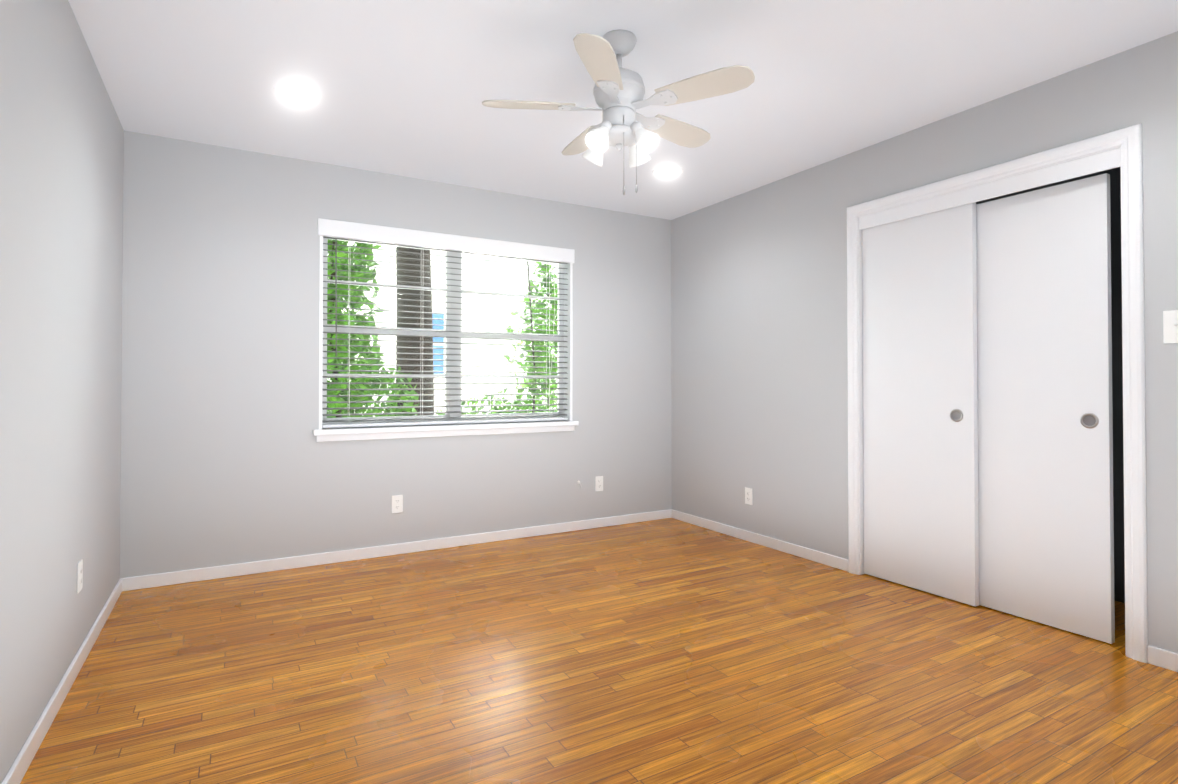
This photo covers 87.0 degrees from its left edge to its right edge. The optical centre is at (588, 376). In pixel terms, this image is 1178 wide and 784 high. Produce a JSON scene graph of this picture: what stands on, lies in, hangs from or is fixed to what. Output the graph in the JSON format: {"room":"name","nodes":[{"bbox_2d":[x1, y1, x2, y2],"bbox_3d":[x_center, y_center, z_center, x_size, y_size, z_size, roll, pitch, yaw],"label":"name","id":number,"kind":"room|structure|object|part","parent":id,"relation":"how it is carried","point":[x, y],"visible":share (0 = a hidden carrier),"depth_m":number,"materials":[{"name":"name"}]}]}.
{"room":"empty bedroom","nodes":[
{"label":"empty bedroom","id":0,"kind":"room"},
{"bbox_2d":[0,0,123,783],"bbox_3d":[-1.423,-0.113,1.298,0.150,2.465,4.878,0,-1,-30],"label":"wall","id":1,"kind":"structure","parent":0,"point":[61,192],"depth_m":2.05,"materials":[{"name":"grey paint"}]},
{"bbox_2d":[2,579,121,783],"bbox_3d":[-1.349,1.085,1.319,0.013,0.070,4.565,0,-1,-30],"label":"baseboard","id":2,"kind":"structure","parent":1,"relation":"attached to","point":[23,760],"depth_m":2.08,"materials":[{"name":"white wood"}]},
{"bbox_2d":[77,559,82,592],"bbox_3d":[-1.982,0.778,2.420,0.008,0.115,0.070,0,-1,-30],"label":"electrical outlet","id":3,"kind":"object","parent":1,"relation":"attached to","point":[79,575],"visible":0.98,"depth_m":2.41,"materials":[{"name":"white plastic"}]},
{"bbox_2d":[120,131,671,577],"bbox_3d":[-0.576,-0.074,4.510,4.518,2.465,0.150,0,-1,-30],"label":"wall","id":4,"kind":"structure","parent":0,"point":[220,361],"depth_m":3.75,"materials":[{"name":"grey paint"}]},
{"bbox_2d":[120,509,671,590],"bbox_3d":[-0.904,1.120,4.213,3.668,0.070,0.013,0,-1,-30],"label":"baseboard","id":5,"kind":"structure","parent":4,"relation":"attached to","point":[181,577],"depth_m":3.92,"materials":[{"name":"white wood"}]},
{"bbox_2d":[392,495,402,512],"bbox_3d":[-1.243,0.828,4.026,0.070,0.115,0.008,0,-1,-30],"label":"electrical outlet","id":6,"kind":"object","parent":4,"relation":"attached to","point":[397,503],"visible":1,"depth_m":4.02,"materials":[{"name":"white plastic"}]},
{"bbox_2d":[313,420,578,441],"bbox_3d":[-0.904,0.368,4.265,1.830,0.075,0.140,0,-1,-30],"label":"window sill","id":7,"kind":"structure","parent":4,"relation":"attached to","point":[356,433],"depth_m":4.15,"materials":[{"name":"white wood"}]},
{"bbox_2d":[319,236,572,428],"bbox_3d":[-0.925,-0.312,4.309,1.762,1.286,0.147,0,-1,-30],"label":"window","id":8,"kind":"structure","parent":4,"relation":"in","point":[447,322],"depth_m":4.33,"materials":[{"name":"white plastic"}]},
{"bbox_2d":[318,218,574,427],"bbox_3d":[-0.904,-0.319,4.273,1.784,1.287,0.093,0,-1,-30],"label":"window blinds","id":9,"kind":"object","parent":8,"relation":"attached to","point":[349,231],"visible":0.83,"depth_m":4.20,"materials":[{"name":"grey plastic"}]},
{"bbox_2d":[595,476,602,490],"bbox_3d":[0.080,0.827,4.785,0.070,0.115,0.008,0,-1,-30],"label":"electrical outlet","id":10,"kind":"object","parent":4,"relation":"attached to","point":[598,483],"visible":1,"depth_m":4.78,"materials":[{"name":"white plastic"}]},
{"bbox_2d":[20,518,1177,783],"bbox_3d":[0.536,1.158,2.408,4.668,0.050,4.878,0,-1,-30],"label":"floor","id":11,"kind":"structure","parent":0,"point":[668,650],"depth_m":2.31,"materials":[{"name":"brown wood"}]},
{"bbox_2d":[68,0,1177,219],"bbox_3d":[0.536,-1.381,2.439,4.668,0.100,4.878,0,-1,-30],"label":"ceiling","id":12,"kind":"structure","parent":0,"point":[405,88],"depth_m":2.72,"materials":[{"name":"white paint"}]},
{"bbox_2d":[274,83,320,103],"bbox_3d":[-1.363,-1.321,2.905,0.200,0.009,0.200,0,-1,-30],"label":"recessed light","id":13,"kind":"object","parent":12,"relation":"in","point":[298,93],"visible":1,"depth_m":2.90,"materials":[{"name":"white plastic"}]},
{"bbox_2d":[482,30,754,194],"bbox_3d":[0.121,-1.011,2.482,1.020,0.639,1.011,0,-1,-30],"label":"ceiling fan","id":14,"kind":"object","parent":12,"relation":"hanging from","point":[618,92],"visible":1,"depth_m":2.38,"materials":[{"name":"grey"}]},
{"bbox_3d":[0.119,-1.110,2.451,0.204,0.442,0.204,0,-1,-30],"label":"motor","id":15,"kind":"part","parent":14,"relation":"part of","materials":[{"name":"grey metal"}]},
{"bbox_2d":[652,166,682,176],"bbox_3d":[0.501,-1.308,3.976,0.200,0.009,0.200,0,-1,-30],"label":"recessed light","id":16,"kind":"object","parent":12,"relation":"in","point":[667,171],"visible":0.98,"depth_m":3.97,"materials":[{"name":"white plastic"}]},
{"bbox_2d":[671,31,1177,652],"bbox_3d":[1.875,-0.090,3.192,0.120,2.465,4.578,0,-1,-30],"label":"wall","id":17,"kind":"structure","parent":0,"point":[759,382],"depth_m":3.84,"materials":[{"name":"grey paint"}]},
{"bbox_2d":[745,487,752,504],"bbox_3d":[1.122,0.842,4.364,0.008,0.115,0.070,0,-1,-30],"label":"electrical outlet","id":18,"kind":"object","parent":17,"relation":"attached to","point":[748,496],"visible":1,"depth_m":4.36,"materials":[{"name":"white plastic"}]},
{"bbox_2d":[672,509,848,571],"bbox_3d":[1.105,1.122,4.384,0.013,0.070,1.693,0,-1,-30],"label":"baseboard","id":19,"kind":"structure","parent":17,"relation":"attached to","point":[809,554],"depth_m":4.19,"materials":[{"name":"white wood"}]},
{"bbox_2d":[862,202,978,606],"bbox_3d":[1.762,0.135,3.350,0.037,2.007,0.623,0,-1,-30],"label":"sliding door","id":20,"kind":"structure","parent":17,"relation":"in","point":[920,407],"depth_m":3.30,"materials":[{"name":"white wood"}]},
{"bbox_2d":[859,148,1119,229],"bbox_3d":[1.885,-0.896,3.088,0.016,0.075,1.230,0,-1,-30],"label":"fascia","id":21,"kind":"object","parent":17,"relation":"attached to","point":[1096,163],"visible":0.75,"depth_m":2.95,"materials":[{"name":"white wood"}]},
{"bbox_2d":[847,123,1147,662],"bbox_3d":[1.927,0.094,3.100,0.122,2.095,1.270,0,-1,-30],"label":"door frame","id":22,"kind":"structure","parent":17,"relation":"attached to","point":[860,398],"depth_m":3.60,"materials":[{"name":"white wood"}]},
{"bbox_2d":[976,173,1114,643],"bbox_3d":[2.068,0.135,2.902,0.037,1.996,0.603,0,-1,-30],"label":"sliding door","id":23,"kind":"structure","parent":17,"relation":"in","point":[1045,433],"depth_m":2.83,"materials":[{"name":"white wood"}]},
{"bbox_2d":[1147,645,1177,671],"bbox_3d":[2.584,1.091,1.809,0.013,0.070,1.498,0,-1,-30],"label":"baseboard","id":24,"kind":"structure","parent":17,"relation":"attached to","point":[1162,658],"depth_m":2.41,"materials":[{"name":"white wood"}]},
{"bbox_2d":[1163,310,1177,343],"bbox_3d":[2.256,-0.192,2.387,0.022,0.128,0.080,0,-1,-30],"label":"light switch","id":25,"kind":"object","parent":17,"relation":"attached to","point":[1170,326],"visible":1,"depth_m":2.40,"materials":[{"name":"white plastic"}]},
{"bbox_2d":[976,167,1124,602],"bbox_3d":[2.561,-0.086,3.483,0.100,2.465,2.000,0,-1,-30],"label":"wall","id":26,"kind":"structure","parent":0,"point":[1117,390],"depth_m":3.16,"materials":[{"name":"grey"}]},
{"label":"outside","id":27,"kind":"structure","parent":0,"visible":0},
{"bbox_2d":[327,239,556,417],"bbox_3d":[-2.013,-5.293,10.571,36.000,15.000,11.662,0,-1,-30],"label":"garden","id":28,"kind":"object","parent":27,"point":[409,308],"depth_m":5.94,"materials":[{"name":"green plant"}]}
]}

